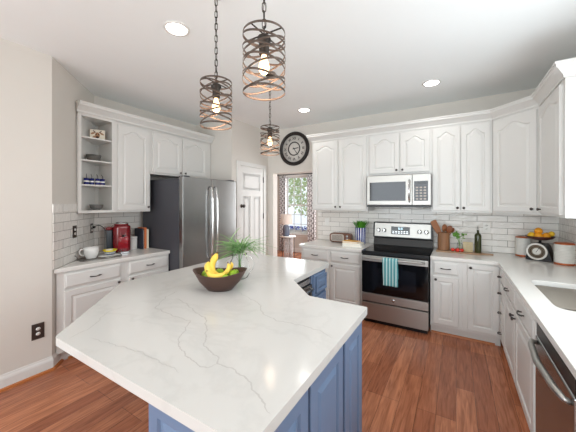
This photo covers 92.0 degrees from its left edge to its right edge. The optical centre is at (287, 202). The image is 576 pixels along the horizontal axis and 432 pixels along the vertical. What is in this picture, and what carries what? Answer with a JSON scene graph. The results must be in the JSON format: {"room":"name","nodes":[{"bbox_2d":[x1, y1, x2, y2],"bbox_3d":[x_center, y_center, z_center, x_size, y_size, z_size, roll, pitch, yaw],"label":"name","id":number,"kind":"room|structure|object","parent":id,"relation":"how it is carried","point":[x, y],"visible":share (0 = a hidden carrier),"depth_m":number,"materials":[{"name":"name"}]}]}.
{"room":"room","nodes":[
{"label":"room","id":0,"kind":"room"},
{"bbox_2d":[0,38,51,374],"bbox_3d":[-3.430,0.095,0.658,0.120,2.910,4.576,0,0,31],"label":"wall","id":1,"kind":"structure","parent":0,"point":[25,72],"depth_m":2.42,"materials":[{"name":"paint"}]},
{"bbox_2d":[0,352,60,388],"bbox_3d":[-3.378,1.488,0.724,0.128,0.125,4.641,0,0,31],"label":"baseboard","id":2,"kind":"structure","parent":1,"relation":"attached to","point":[9,378],"depth_m":2.44,"materials":[{"name":"white paint"}]},
{"bbox_2d":[0,359,63,391],"bbox_3d":[-3.363,1.540,0.722,0.136,0.020,4.654,0,0,31],"label":"trim","id":3,"kind":"structure","parent":1,"relation":"attached to","point":[61,360],"depth_m":2.44,"materials":[{"name":"wood"}]},
{"bbox_2d":[31,322,43,340],"bbox_3d":[-2.242,1.155,2.495,0.009,0.140,0.090,0,0,31],"label":"wall outlet","id":4,"kind":"object","parent":1,"relation":"attached to","point":[37,330],"visible":1,"depth_m":2.49,"materials":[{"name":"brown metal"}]},
{"bbox_2d":[52,57,93,354],"bbox_3d":[-2.380,0.095,3.085,0.082,2.910,1.064,0,0,-16],"label":"wall","id":5,"kind":"structure","parent":0,"point":[67,90],"depth_m":2.77,"materials":[{"name":"paint"}]},
{"bbox_2d":[52,204,76,212],"bbox_3d":[-2.324,0.054,3.056,0.010,0.079,0.974,0,0,-16],"label":"trim","id":6,"kind":"structure","parent":5,"relation":"attached to","point":[55,207],"depth_m":2.77,"materials":[{"name":"tile"}]},
{"bbox_2d":[53,211,93,269],"bbox_3d":[-2.326,0.362,3.059,0.008,0.534,0.966,0,0,-16],"label":"backsplash","id":7,"kind":"structure","parent":5,"relation":"attached to","point":[66,247],"depth_m":2.89,"materials":[{"name":"tile"}]},
{"bbox_2d":[73,225,76,237],"bbox_3d":[-2.298,0.315,2.998,0.009,0.130,0.085,0,0,-17],"label":"wall outlet","id":8,"kind":"object","parent":5,"relation":"attached to","point":[74,227],"visible":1,"depth_m":2.99,"materials":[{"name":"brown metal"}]},
{"bbox_2d":[77,112,115,212],"bbox_3d":[-2.360,-0.438,3.307,0.378,1.115,0.399,0,0,31],"label":"open shelf unit","id":9,"kind":"object","parent":5,"relation":"attached to","point":[87,194],"visible":1,"depth_m":3.35,"materials":[{"name":"white paint"}]},
{"bbox_2d":[89,175,93,184],"bbox_3d":[-2.290,-0.269,3.241,0.055,0.126,0.054,0,0,25],"label":"cup","id":10,"kind":"object","parent":9,"relation":"on","point":[91,180],"visible":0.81,"depth_m":3.22,"materials":[{"name":"ceramic"}]},
{"bbox_2d":[86,154,100,160],"bbox_3d":[-2.277,-0.519,3.259,0.152,0.068,0.151,0,0,31],"label":"bowl","id":11,"kind":"object","parent":9,"relation":"on","point":[88,156],"visible":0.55,"depth_m":3.20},
{"bbox_2d":[89,204,102,209],"bbox_3d":[-2.266,0.056,3.287,0.140,0.066,0.139,0,0,31],"label":"bowl","id":12,"kind":"object","parent":9,"relation":"on","point":[92,206],"visible":0.93,"depth_m":3.25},
{"bbox_2d":[90,129,104,139],"bbox_3d":[-2.283,-0.808,3.332,0.150,0.125,0.028,0,0,-31],"label":"picture","id":13,"kind":"object","parent":9,"relation":"on","point":[100,134],"visible":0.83,"depth_m":3.32},
{"bbox_2d":[91,132,103,137],"bbox_3d":[-2.278,-0.798,3.322,0.130,0.080,0.002,0,0,-31],"label":"print","id":14,"kind":"object","parent":13,"relation":"attached to","point":[97,133],"depth_m":3.32},
{"bbox_2d":[94,95,195,251],"bbox_3d":[-2.094,0.095,4.247,0.120,2.910,1.620,0,0,31],"label":"wall","id":15,"kind":"structure","parent":0,"point":[100,101],"depth_m":4.06,"materials":[{"name":"paint"}]},
{"bbox_2d":[94,212,138,250],"bbox_3d":[-2.306,0.374,3.773,0.008,0.509,0.590,0,0,31],"label":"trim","id":16,"kind":"structure","parent":15,"relation":"attached to","point":[103,219],"depth_m":3.68,"materials":[{"name":"tile"}]},
{"bbox_2d":[116,121,149,211],"bbox_3d":[-2.124,-0.438,3.665,0.411,1.115,0.457,0,0,31],"label":"upper cabinet","id":17,"kind":"object","parent":15,"relation":"attached to","point":[132,142],"visible":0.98,"depth_m":3.56,"materials":[{"name":"white paint"}]},
{"bbox_2d":[150,129,209,178],"bbox_3d":[-1.725,-0.693,4.325,0.411,0.605,1.085,0,0,31],"label":"upper cabinet","id":18,"kind":"object","parent":15,"relation":"attached to","point":[171,156],"visible":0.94,"depth_m":4.14,"materials":[{"name":"white paint"}]},
{"bbox_2d":[77,100,214,143],"bbox_3d":[-1.768,-1.050,3.848,0.075,0.110,1.955,0,0,31],"label":"crown molding","id":19,"kind":"structure","parent":18,"relation":"attached to","point":[82,106],"depth_m":3.57,"materials":[{"name":"white paint"}]},
{"bbox_2d":[117,121,210,143],"bbox_3d":[-1.869,-1.003,4.143,0.368,0.014,1.555,0,0,31],"label":"board","id":20,"kind":"object","parent":18,"relation":"on","point":[117,121],"visible":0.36,"depth_m":3.91,"materials":[{"name":"white paint"}]},
{"bbox_2d":[196,119,225,179],"bbox_3d":[-1.336,0.095,4.805,0.840,2.910,0.120,0,0,31],"label":"wall","id":21,"kind":"structure","parent":0,"point":[218,146],"depth_m":4.64,"materials":[{"name":"paint"}]},
{"bbox_2d":[226,118,267,254],"bbox_3d":[-0.697,0.095,4.933,0.120,2.910,1.000,0,0,31],"label":"wall","id":22,"kind":"structure","parent":0,"point":[243,140],"depth_m":4.74,"materials":[{"name":"paint"}]},
{"bbox_2d":[236,160,265,254],"bbox_3d":[-0.631,0.429,4.910,0.018,2.242,0.814,0,0,31],"label":"trim","id":23,"kind":"structure","parent":22,"relation":"attached to","point":[238,163],"depth_m":4.67,"materials":[{"name":"white paint"}]},
{"bbox_2d":[240,165,263,254],"bbox_3d":[-0.619,0.460,4.917,0.110,2.164,0.668,0,0,31],"label":"door","id":24,"kind":"structure","parent":22,"relation":"in","point":[251,179],"depth_m":4.92,"materials":[{"name":"white paint"}]},
{"bbox_2d":[0,250,529,431],"bbox_3d":[-1.634,1.600,3.384,8.900,0.100,11.500,0,0,31],"label":"floor","id":25,"kind":"structure","parent":0,"point":[412,381],"depth_m":2.24,"materials":[{"name":"red wood"}]},
{"bbox_2d":[56,262,123,359],"bbox_3d":[-2.301,1.110,3.069,0.724,0.880,0.630,0,0,31],"label":"base cabinet","id":26,"kind":"object","parent":25,"relation":"on","point":[77,291],"visible":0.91,"depth_m":2.79,"materials":[{"name":"white paint"}]},
{"bbox_2d":[124,254,168,281],"bbox_3d":[-1.989,1.110,3.585,0.724,0.880,0.575,0,0,31],"label":"base cabinet","id":27,"kind":"object","parent":25,"relation":"on","point":[143,267],"visible":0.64,"depth_m":3.38,"materials":[{"name":"white paint"}]},
{"bbox_2d":[54,248,169,273],"bbox_3d":[-2.170,0.650,3.312,0.701,0.040,1.234,0,0,31],"label":"countertop","id":28,"kind":"structure","parent":27,"relation":"on","point":[137,253],"depth_m":3.13,"materials":[{"name":"white stone"}]},
{"bbox_2d":[75,250,121,261],"bbox_3d":[-2.158,0.600,3.175,0.266,0.059,0.457,0,0,39],"label":"serving tray","id":29,"kind":"object","parent":28,"relation":"on","point":[83,259],"visible":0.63,"depth_m":3.10,"materials":[{"name":"grey metal"}]},
{"bbox_2d":[79,246,98,258],"bbox_3d":[-2.208,0.564,3.108,0.146,0.122,0.163,0,0,18],"label":"mug","id":30,"kind":"object","parent":29,"relation":"on","point":[89,252],"visible":0.95,"depth_m":3.07,"materials":[{"name":"white ceramic"}]},
{"bbox_2d":[98,253,120,257],"bbox_3d":[-2.087,0.619,3.255,0.150,0.013,0.180,0,0,14],"label":"folded napkin","id":31,"kind":"object","parent":29,"relation":"on","point":[114,254],"visible":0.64,"depth_m":3.21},
{"bbox_2d":[104,222,130,253],"bbox_3d":[-2.150,0.439,3.520,0.268,0.381,0.320,0,0,-43],"label":"coffee maker","id":32,"kind":"object","parent":28,"relation":"on","point":[118,236],"visible":0.9,"depth_m":3.46,"materials":[{"name":"red plastic"}]},
{"bbox_2d":[131,236,136,249],"bbox_3d":[-2.095,0.543,3.763,0.100,0.172,0.100,0,0,31],"label":"canister","id":33,"kind":"object","parent":28,"relation":"on","point":[133,238],"visible":0.81,"depth_m":3.73,"materials":[{"name":"white ceramic"}]},
{"bbox_2d":[135,228,143,248],"bbox_3d":[-2.042,0.492,3.812,0.170,0.275,0.024,0,0,31],"label":"cookbook","id":34,"kind":"object","parent":28,"relation":"on","point":[139,232],"visible":0.84,"depth_m":3.79,"materials":[{"name":"blue paper"}]},
{"bbox_2d":[138,227,146,248],"bbox_3d":[-2.020,0.487,3.848,0.170,0.285,0.026,0,0,31],"label":"cookbook","id":35,"kind":"object","parent":28,"relation":"on","point":[144,228],"visible":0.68,"depth_m":3.80,"materials":[{"name":"orange paper"}]},
{"bbox_2d":[147,229,148,247],"bbox_3d":[-2.004,0.498,3.874,0.165,0.262,0.030,0,0,31],"label":"cookbook","id":36,"kind":"object","parent":28,"relation":"on","point":[147,229],"visible":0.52,"depth_m":3.83,"materials":[{"name":"beige paper"}]},
{"bbox_2d":[143,175,235,270],"bbox_3d":[-1.420,0.600,4.183,0.950,1.900,1.012,0,0,31],"label":"refrigerator","id":37,"kind":"object","parent":25,"relation":"on","point":[185,217],"visible":0.51,"depth_m":3.79,"materials":[{"name":"silver metal"}]},
{"bbox_2d":[149,269,361,431],"bbox_3d":[-0.170,1.110,2.008,1.430,0.880,2.100,0,0,31],"label":"kitchen island","id":38,"kind":"object","parent":25,"relation":"on","point":[333,401],"visible":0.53,"depth_m":1.25,"materials":[{"name":"blue paint"}]},
{"bbox_2d":[56,253,366,431],"bbox_3d":[-0.314,0.649,2.098,1.800,0.040,2.165,0,0,31],"label":"island countertop","id":39,"kind":"structure","parent":38,"relation":"on","point":[241,358],"depth_m":1.27,"materials":[{"name":"white stone"}]},
{"bbox_2d":[193,267,246,291],"bbox_3d":[-0.493,0.555,2.021,0.390,0.148,0.281,0,0,0],"label":"fruit bowl","id":40,"kind":"object","parent":39,"relation":"on","point":[220,284],"visible":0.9,"depth_m":1.93,"materials":[{"name":"brown wood"}]},
{"bbox_2d":[204,261,214,273],"bbox_3d":[-0.529,0.479,1.960,0.134,0.134,0.057,0,0,14],"label":"banana","id":41,"kind":"object","parent":40,"relation":"in","point":[207,267],"visible":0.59,"depth_m":1.96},
{"bbox_2d":[224,262,230,273],"bbox_3d":[-0.440,0.476,1.980,0.074,0.096,0.037,0,0,-43],"label":"banana","id":42,"kind":"object","parent":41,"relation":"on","point":[228,268],"visible":0.77,"depth_m":1.98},
{"bbox_2d":[210,252,217,273],"bbox_3d":[-0.529,0.441,1.995,0.079,0.172,0.046,0,0,-13],"label":"banana","id":43,"kind":"object","parent":40,"relation":"in","point":[214,258],"visible":0.8,"depth_m":1.98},
{"bbox_2d":[206,270,224,277],"bbox_3d":[-0.507,0.504,1.929,0.136,0.060,0.048,0,0,1],"label":"banana","id":44,"kind":"object","parent":40,"relation":"in","point":[209,274],"visible":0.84,"depth_m":1.92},
{"bbox_2d":[228,269,236,275],"bbox_3d":[-0.398,0.516,2.006,0.070,0.070,0.070,0,0,-10],"label":"apple","id":45,"kind":"object","parent":40,"relation":"in","point":[231,272],"visible":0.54,"depth_m":1.99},
{"bbox_2d":[230,252,254,279],"bbox_3d":[-0.400,0.527,2.312,0.188,0.205,0.181,0,0,-31],"label":"glass pitcher","id":46,"kind":"object","parent":39,"relation":"on","point":[240,260],"visible":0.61,"depth_m":2.26,"materials":[{"name":"glass"}]},
{"bbox_2d":[214,227,277,260],"bbox_3d":[-0.418,0.420,2.341,0.593,0.403,0.457,0,0,31],"label":"sprigs","id":47,"kind":"object","parent":46,"relation":"in","point":[241,247],"visible":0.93,"depth_m":2.30,"materials":[{"name":"green plant"}]},
{"bbox_2d":[297,277,313,295],"bbox_3d":[-0.030,1.062,2.549,0.470,0.774,0.344,0,0,31],"label":"cooler","id":48,"kind":"object","parent":38,"relation":"in","point":[304,284],"visible":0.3,"depth_m":2.52,"materials":[{"name":"black metal"}]},
{"bbox_2d":[298,278,310,287],"bbox_3d":[0.117,0.730,2.459,0.014,0.040,0.336,0,0,31],"label":"vent grille","id":49,"kind":"object","parent":48,"relation":"attached to","point":[304,283],"depth_m":2.52,"materials":[{"name":"metal"}]},
{"bbox_2d":[281,235,295,257],"bbox_3d":[0.011,1.239,7.707,0.420,0.622,0.420,0,0,31],"label":"side table","id":50,"kind":"object","parent":25,"relation":"on","point":[282,236],"visible":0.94,"depth_m":7.66,"materials":[{"name":"white wood"}]},
{"bbox_2d":[280,214,291,235],"bbox_3d":[-0.049,0.627,7.743,0.350,0.600,0.350,0,0,31],"label":"table lamp","id":51,"kind":"object","parent":50,"relation":"on","point":[286,219],"visible":0.99,"depth_m":7.65,"materials":[{"name":"fabric"}]},
{"bbox_2d":[302,247,361,305],"bbox_3d":[0.759,1.110,4.216,0.935,0.880,0.710,0,0,31],"label":"base cabinet","id":52,"kind":"object","parent":25,"relation":"on","point":[344,271],"visible":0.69,"depth_m":3.85,"materials":[{"name":"white paint"}]},
{"bbox_2d":[299,239,373,252],"bbox_3d":[0.752,0.650,4.235,0.964,0.040,0.676,0,0,31],"label":"countertop","id":53,"kind":"structure","parent":52,"relation":"on","point":[319,243],"depth_m":4.07,"materials":[{"name":"white stone"}]},
{"bbox_2d":[330,232,351,241],"bbox_3d":[0.836,0.554,4.395,0.340,0.150,0.124,0,0,25],"label":"radio","id":54,"kind":"object","parent":53,"relation":"on","point":[335,236],"visible":0.89,"depth_m":4.35,"materials":[{"name":"brown wood"}]},
{"bbox_2d":[331,234,343,240],"bbox_3d":[0.774,0.551,4.369,0.210,0.108,0.003,0,0,25],"label":"grille","id":55,"kind":"object","parent":54,"relation":"attached to","point":[334,237],"depth_m":4.37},
{"bbox_2d":[342,244,363,247],"bbox_3d":[0.947,0.615,4.020,0.270,0.030,0.200,0,0,27],"label":"flat book","id":56,"kind":"object","parent":53,"relation":"on","point":[345,245],"visible":0.77,"depth_m":3.94,"materials":[{"name":"white paper"}]},
{"bbox_2d":[342,242,363,244],"bbox_3d":[0.946,0.588,4.027,0.260,0.022,0.190,0,0,30],"label":"flat book","id":57,"kind":"object","parent":56,"relation":"on","point":[360,243],"visible":0.66,"depth_m":3.95,"materials":[{"name":"paper"}]},
{"bbox_2d":[342,240,360,242],"bbox_3d":[0.927,0.567,4.044,0.220,0.020,0.170,0,0,35],"label":"flat book","id":58,"kind":"object","parent":57,"relation":"on","point":[346,241],"visible":0.98,"depth_m":4.00,"materials":[{"name":"paper"}]},
{"bbox_2d":[355,227,365,243],"bbox_3d":[1.103,0.504,4.229,0.170,0.250,0.170,0,0,31],"label":"planter","id":59,"kind":"object","parent":53,"relation":"on","point":[360,233],"visible":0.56,"depth_m":4.16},
{"bbox_2d":[353,220,368,227],"bbox_3d":[1.113,0.327,4.225,0.267,0.135,0.279,0,0,31],"label":"potted grass plant","id":60,"kind":"object","parent":59,"relation":"on","point":[359,224],"visible":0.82,"depth_m":4.17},
{"bbox_2d":[361,221,432,333],"bbox_3d":[1.467,0.919,3.708,0.788,1.262,0.806,0,0,31],"label":"range","id":61,"kind":"object","parent":25,"relation":"on","point":[406,306],"visible":0.98,"depth_m":3.48,"materials":[{"name":"silver metal"}]},
{"bbox_2d":[382,257,398,286],"bbox_3d":[1.247,0.846,3.386,0.183,0.338,0.055,0,0,31],"label":"dish towel","id":62,"kind":"object","parent":61,"relation":"hanging from","point":[389,265],"visible":1,"depth_m":3.37,"materials":[{"name":"teal fabric"}]},
{"bbox_2d":[361,244,432,259],"bbox_3d":[1.476,0.643,3.723,0.788,0.042,0.700,0,0,31],"label":"cooktop","id":63,"kind":"object","parent":61,"relation":"in","point":[398,251],"depth_m":3.57,"materials":[{"name":"glass"}]},
{"bbox_2d":[430,259,461,335],"bbox_3d":[1.983,1.110,3.475,0.320,0.880,0.710,0,0,31],"label":"base cabinet","id":64,"kind":"object","parent":25,"relation":"on","point":[445,276],"visible":0.96,"depth_m":3.21,"materials":[{"name":"white paint"}]},
{"bbox_2d":[431,330,494,345],"bbox_3d":[1.979,1.540,3.173,0.618,0.020,0.020,0,0,31],"label":"trim","id":65,"kind":"structure","parent":25,"relation":"on","point":[433,331],"depth_m":3.16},
{"bbox_2d":[462,262,500,345],"bbox_3d":[2.271,1.110,3.303,0.350,0.880,0.706,0,0,31],"label":"base cabinet","id":66,"kind":"object","parent":25,"relation":"on","point":[481,320],"visible":0.94,"depth_m":3.03,"materials":[{"name":"white paint"}]},
{"bbox_2d":[497,269,504,346],"bbox_3d":[2.421,1.110,2.682,0.654,0.880,0.300,0,0,31],"label":"drawer stack","id":67,"kind":"object","parent":25,"relation":"on","point":[502,274],"visible":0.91,"depth_m":2.79,"materials":[{"name":"white paint"}]},
{"bbox_2d":[503,275,536,431],"bbox_3d":[2.004,1.110,1.994,0.654,0.880,1.307,0,0,31],"label":"base cabinet","id":68,"kind":"object","parent":25,"relation":"on","point":[520,325],"visible":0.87,"depth_m":1.95,"materials":[{"name":"white paint"}]},
{"bbox_2d":[528,323,575,431],"bbox_3d":[1.480,1.114,1.181,0.670,0.872,0.608,0,0,31],"label":"dishwasher","id":69,"kind":"object","parent":25,"relation":"on","point":[555,383],"visible":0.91,"depth_m":1.28,"materials":[{"name":"silver metal"}]},
{"bbox_3d":[1.041,1.110,0.402,0.655,0.880,1.165,0,0,31],"label":"base cabinet","id":70,"kind":"object","parent":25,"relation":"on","visible":0},
{"bbox_2d":[430,248,575,378],"bbox_3d":[1.524,0.650,1.796,1.273,0.040,4.051,0,0,31],"label":"countertop","id":71,"kind":"structure","parent":70,"relation":"on","point":[558,324],"depth_m":2.19,"materials":[{"name":"white stone"}]},
{"bbox_2d":[436,249,493,255],"bbox_3d":[2.195,0.622,3.474,0.600,0.016,0.180,0,0,34],"label":"serving board","id":72,"kind":"object","parent":71,"relation":"on","point":[437,250],"visible":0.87,"depth_m":3.41,"materials":[{"name":"brown wood"}]},
{"bbox_2d":[437,232,449,250],"bbox_3d":[2.018,0.499,3.606,0.140,0.226,0.140,0,0,31],"label":"utensil crock","id":73,"kind":"object","parent":72,"relation":"on","point":[443,243],"visible":0.91,"depth_m":3.55,"materials":[{"name":"brown wood"}]},
{"bbox_2d":[430,220,440,233],"bbox_3d":[1.963,0.409,3.621,0.200,0.368,0.025,0,0,18],"label":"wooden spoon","id":74,"kind":"object","parent":73,"relation":"in","point":[434,223],"visible":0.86,"depth_m":3.63,"materials":[{"name":"brown wood"}]},
{"bbox_2d":[446,226,452,232],"bbox_3d":[2.032,0.444,3.570,0.148,0.298,0.033,0,0,39],"label":"wooden spoon","id":75,"kind":"object","parent":73,"relation":"in","point":[449,229],"visible":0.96,"depth_m":3.54,"materials":[{"name":"brown wood"}]},
{"bbox_2d":[457,243,462,248],"bbox_3d":[2.182,0.562,3.530,0.060,0.100,0.060,0,0,31],"label":"jar","id":76,"kind":"object","parent":72,"relation":"on","point":[459,245],"visible":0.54,"depth_m":3.51,"materials":[{"name":"clear glass"}]},
{"bbox_2d":[453,231,466,241],"bbox_3d":[2.177,0.486,3.531,0.167,0.241,0.115,0,0,31],"label":"herb sprig","id":77,"kind":"object","parent":76,"relation":"in","point":[455,234],"visible":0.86,"depth_m":3.53,"materials":[{"name":"green plant"}]},
{"bbox_2d":[463,242,472,251],"bbox_3d":[2.255,0.555,3.486,0.104,0.114,0.060,0,0,31],"label":"rack","id":78,"kind":"object","parent":72,"relation":"on","point":[465,244],"visible":0.85,"depth_m":3.47,"materials":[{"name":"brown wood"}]},
{"bbox_2d":[474,226,481,252],"bbox_3d":[2.322,0.450,3.399,0.072,0.326,0.072,0,0,31],"label":"oil bottle","id":79,"kind":"object","parent":72,"relation":"on","point":[477,237],"visible":1,"depth_m":3.37,"materials":[{"name":"glass"}]},
{"bbox_2d":[515,236,530,256],"bbox_3d":[2.772,0.512,3.279,0.146,0.235,0.146,0,0,31],"label":"ribbed canister","id":80,"kind":"object","parent":71,"relation":"on","point":[521,242],"visible":0.82,"depth_m":3.23,"materials":[{"name":"white ceramic"}]},
{"bbox_2d":[525,235,555,261],"bbox_3d":[2.757,0.497,3.042,0.256,0.264,0.256,0,0,-35],"label":"kitchen scale","id":81,"kind":"object","parent":71,"relation":"on","point":[538,251],"visible":0.94,"depth_m":2.99,"materials":[{"name":"black metal"}]},
{"bbox_2d":[534,232,542,236],"bbox_3d":[2.715,0.363,3.012,0.076,0.077,0.076,0,0,31],"label":"orange","id":82,"kind":"object","parent":81,"relation":"on","point":[538,234],"visible":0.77,"depth_m":2.99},
{"bbox_2d":[534,228,542,232],"bbox_3d":[2.749,0.313,3.051,0.074,0.075,0.074,0,0,-31],"label":"orange","id":83,"kind":"object","parent":82,"relation":"on","point":[536,230],"visible":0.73,"depth_m":3.03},
{"bbox_2d":[535,285,575,310],"bbox_3d":[1.965,0.760,1.853,0.465,0.180,0.775,0,0,31],"label":"sink","id":84,"kind":"object","parent":71,"relation":"in","point":[563,298],"visible":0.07,"depth_m":2.17,"materials":[{"name":"metal"}]},
{"bbox_2d":[553,242,574,265],"bbox_3d":[2.818,0.517,2.833,0.166,0.225,0.166,0,0,31],"label":"ribbed canister","id":85,"kind":"object","parent":71,"relation":"on","point":[564,252],"visible":0.95,"depth_m":2.78,"materials":[{"name":"white ceramic"}]},
{"bbox_2d":[0,0,575,129],"bbox_3d":[-1.634,-1.410,3.384,8.900,0.100,11.500,0,0,31],"label":"ceiling","id":86,"kind":"structure","parent":0,"point":[344,59],"depth_m":2.46,"materials":[{"name":"paint"}]},
{"bbox_2d":[163,20,189,36],"bbox_3d":[-0.870,-1.355,2.174,0.196,0.008,0.196,0,0,31],"label":"recessed light","id":87,"kind":"object","parent":86,"relation":"in","point":[175,28],"visible":1,"depth_m":2.17,"materials":[{"name":"white paint"}]},
{"bbox_2d":[166,23,186,34],"bbox_3d":[-0.870,-1.358,2.174,0.150,0.002,0.150,0,0,26],"label":"diffuser","id":88,"kind":"object","parent":87,"relation":"attached to","point":[173,28],"depth_m":2.17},
{"bbox_2d":[200,0,231,129],"bbox_3d":[-0.462,-0.922,1.790,0.203,0.873,0.203,0,0,2],"label":"pendant light","id":89,"kind":"object","parent":86,"relation":"hanging from","point":[215,87],"visible":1,"depth_m":1.77,"materials":[{"name":"brown metal"}]},
{"bbox_2d":[211,77,220,98],"bbox_3d":[-0.462,-0.740,1.790,0.068,0.140,0.068,0,0,31],"label":"socket","id":90,"kind":"object","parent":89,"relation":"attached to","point":[216,86],"depth_m":1.77,"materials":[{"name":"black metal"}]},
{"bbox_2d":[242,0,284,100],"bbox_3d":[-0.114,-0.936,1.319,0.203,0.845,0.203,0,0,31],"label":"pendant light","id":91,"kind":"object","parent":86,"relation":"hanging from","point":[264,40],"visible":1,"depth_m":1.29,"materials":[{"name":"brown metal"}]},
{"bbox_2d":[257,26,270,55],"bbox_3d":[-0.114,-0.768,1.319,0.068,0.140,0.068,0,0,31],"label":"socket","id":92,"kind":"object","parent":91,"relation":"attached to","point":[266,48],"depth_m":1.30,"materials":[{"name":"black metal"}]},
{"bbox_2d":[260,71,279,155],"bbox_3d":[-0.190,-0.932,2.932,0.203,0.853,0.203,0,0,31],"label":"pendant light","id":93,"kind":"object","parent":86,"relation":"hanging from","point":[270,130],"visible":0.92,"depth_m":2.91,"materials":[{"name":"brown metal"}]},
{"bbox_2d":[298,108,310,111],"bbox_3d":[0.239,-1.355,4.086,0.196,0.008,0.196,0,0,31],"label":"recessed light","id":94,"kind":"object","parent":86,"relation":"in","point":[300,109],"visible":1,"depth_m":4.08,"materials":[{"name":"white paint"}]},
{"bbox_2d":[422,79,440,86],"bbox_3d":[1.632,-1.355,3.162,0.196,0.008,0.196,0,0,31],"label":"recessed light","id":95,"kind":"object","parent":86,"relation":"in","point":[433,82],"visible":1,"depth_m":3.16,"materials":[{"name":"white paint"}]},
{"bbox_2d":[424,81,438,85],"bbox_3d":[1.632,-1.358,3.162,0.150,0.002,0.150,0,0,26],"label":"diffuser","id":96,"kind":"object","parent":95,"relation":"attached to","point":[427,83],"depth_m":3.17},
{"bbox_2d":[277,172,317,247],"bbox_3d":[0.414,0.095,8.702,6.500,2.910,0.120,0,0,31],"label":"wall","id":97,"kind":"structure","parent":0,"point":[298,240],"depth_m":8.84,"materials":[{"name":"paint"}]},
{"bbox_2d":[277,246,301,252],"bbox_3d":[0.401,1.488,8.632,6.150,0.125,0.014,0,0,31],"label":"baseboard","id":98,"kind":"structure","parent":97,"relation":"attached to","point":[296,249],"depth_m":8.70,"materials":[{"name":"white paint"}]},
{"bbox_2d":[277,173,311,175],"bbox_3d":[0.261,-0.870,8.624,1.402,0.064,0.168,0,0,31],"label":"curtain rod","id":99,"kind":"object","parent":97,"relation":"attached to","point":[302,173],"visible":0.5,"depth_m":8.60,"materials":[{"name":"black metal"}]},
{"bbox_2d":[279,176,285,250],"bbox_3d":[-0.165,0.340,8.821,0.254,2.360,0.084,0,0,31],"label":"curtain","id":100,"kind":"object","parent":99,"relation":"hanging from","point":[282,179],"visible":0.9,"depth_m":8.83,"materials":[{"name":"fabric"}]},
{"bbox_2d":[307,174,315,241],"bbox_3d":[0.695,0.340,8.300,0.283,2.360,0.083,0,0,31],"label":"curtain","id":101,"kind":"object","parent":99,"relation":"hanging from","point":[311,213],"visible":0.53,"depth_m":8.32,"materials":[{"name":"fabric"}]},
{"bbox_2d":[284,174,307,237],"bbox_3d":[0.256,0.095,8.692,0.940,1.950,0.060,0,0,31],"label":"trim","id":102,"kind":"structure","parent":97,"relation":"attached to","point":[299,175],"depth_m":8.60,"materials":[{"name":"white paint"}]},
{"bbox_2d":[287,176,306,233],"bbox_3d":[0.302,0.085,8.769,0.760,1.790,0.060,0,0,31],"label":"window","id":103,"kind":"structure","parent":97,"relation":"in","point":[296,186],"depth_m":8.77,"materials":[{"name":"glass"}]},
{"bbox_2d":[268,86,557,255],"bbox_3d":[1.407,0.095,4.326,4.350,2.910,0.140,0,0,31],"label":"wall","id":104,"kind":"structure","parent":0,"point":[276,165],"depth_m":4.50,"materials":[{"name":"paint"}]},
{"bbox_2d":[280,132,309,165],"bbox_3d":[0.107,-0.970,5.006,0.610,0.610,0.040,0,0,31],"label":"wall clock","id":105,"kind":"object","parent":104,"relation":"attached to","point":[294,147],"visible":1,"depth_m":5.00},
{"bbox_2d":[312,136,374,210],"bbox_3d":[0.847,-0.415,4.323,0.875,1.070,0.436,0,0,31],"label":"upper cabinet","id":106,"kind":"object","parent":104,"relation":"attached to","point":[339,166],"visible":0.98,"depth_m":4.14,"materials":[{"name":"white paint"}]},
{"bbox_2d":[368,128,430,175],"bbox_3d":[1.564,-0.662,3.889,0.800,0.575,0.436,0,0,31],"label":"upper cabinet","id":107,"kind":"object","parent":104,"relation":"attached to","point":[404,152],"visible":0.94,"depth_m":3.71,"materials":[{"name":"white paint"}]},
{"bbox_2d":[367,173,431,207],"bbox_3d":[1.543,-0.149,3.832,0.790,0.425,0.544,0,0,31],"label":"microwave","id":108,"kind":"object","parent":107,"relation":"attached to","point":[407,190],"visible":0.96,"depth_m":3.62,"materials":[{"name":"silver metal"}]},
{"bbox_2d":[318,207,558,253],"bbox_3d":[1.823,0.330,3.989,3.050,0.599,0.008,0,0,31],"label":"backsplash","id":109,"kind":"structure","parent":104,"relation":"attached to","point":[504,227],"depth_m":3.70,"materials":[{"name":"tile"}]},
{"bbox_2d":[306,57,575,142],"bbox_3d":[1.582,-1.005,3.451,0.960,0.110,3.392,0,0,-37],"label":"crown molding","id":110,"kind":"structure","parent":104,"relation":"attached to","point":[561,69],"depth_m":3.25,"materials":[{"name":"white paint"}]},
{"bbox_2d":[431,120,491,212],"bbox_3d":[2.177,-0.415,3.518,0.632,1.070,0.436,0,0,31],"label":"upper cabinet","id":111,"kind":"object","parent":104,"relation":"attached to","point":[461,154],"visible":1,"depth_m":3.34,"materials":[{"name":"white paint"}]},
{"bbox_2d":[483,222,489,231],"bbox_3d":[2.534,0.315,3.546,0.075,0.120,0.009,0,0,31],"label":"wall outlet","id":112,"kind":"object","parent":104,"relation":"attached to","point":[486,226],"visible":1,"depth_m":3.55,"materials":[{"name":"white plastic"}]},
{"bbox_2d":[492,106,540,214],"bbox_3d":[2.649,-0.415,3.054,0.651,1.070,0.733,0,0,31],"label":"upper cabinet","id":113,"kind":"object","parent":104,"relation":"attached to","point":[515,137],"visible":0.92,"depth_m":2.93,"materials":[{"name":"white paint"}]},
{"bbox_3d":[1.147,0.095,-0.191,0.120,2.910,7.860,0,0,31],"label":"wall","id":114,"kind":"structure","parent":0,"visible":0},
{"bbox_2d":[536,76,575,217],"bbox_3d":[2.403,-0.415,2.360,0.351,1.070,0.724,0,0,31],"label":"upper cabinet","id":115,"kind":"object","parent":114,"relation":"attached to","point":[557,114],"visible":1,"depth_m":2.19,"materials":[{"name":"white paint"}]},
{"bbox_2d":[559,217,575,265],"bbox_3d":[2.073,0.369,1.464,0.008,0.519,4.052,0,0,31],"label":"backsplash","id":116,"kind":"structure","parent":114,"relation":"attached to","point":[567,226],"depth_m":2.93,"materials":[{"name":"tile"}]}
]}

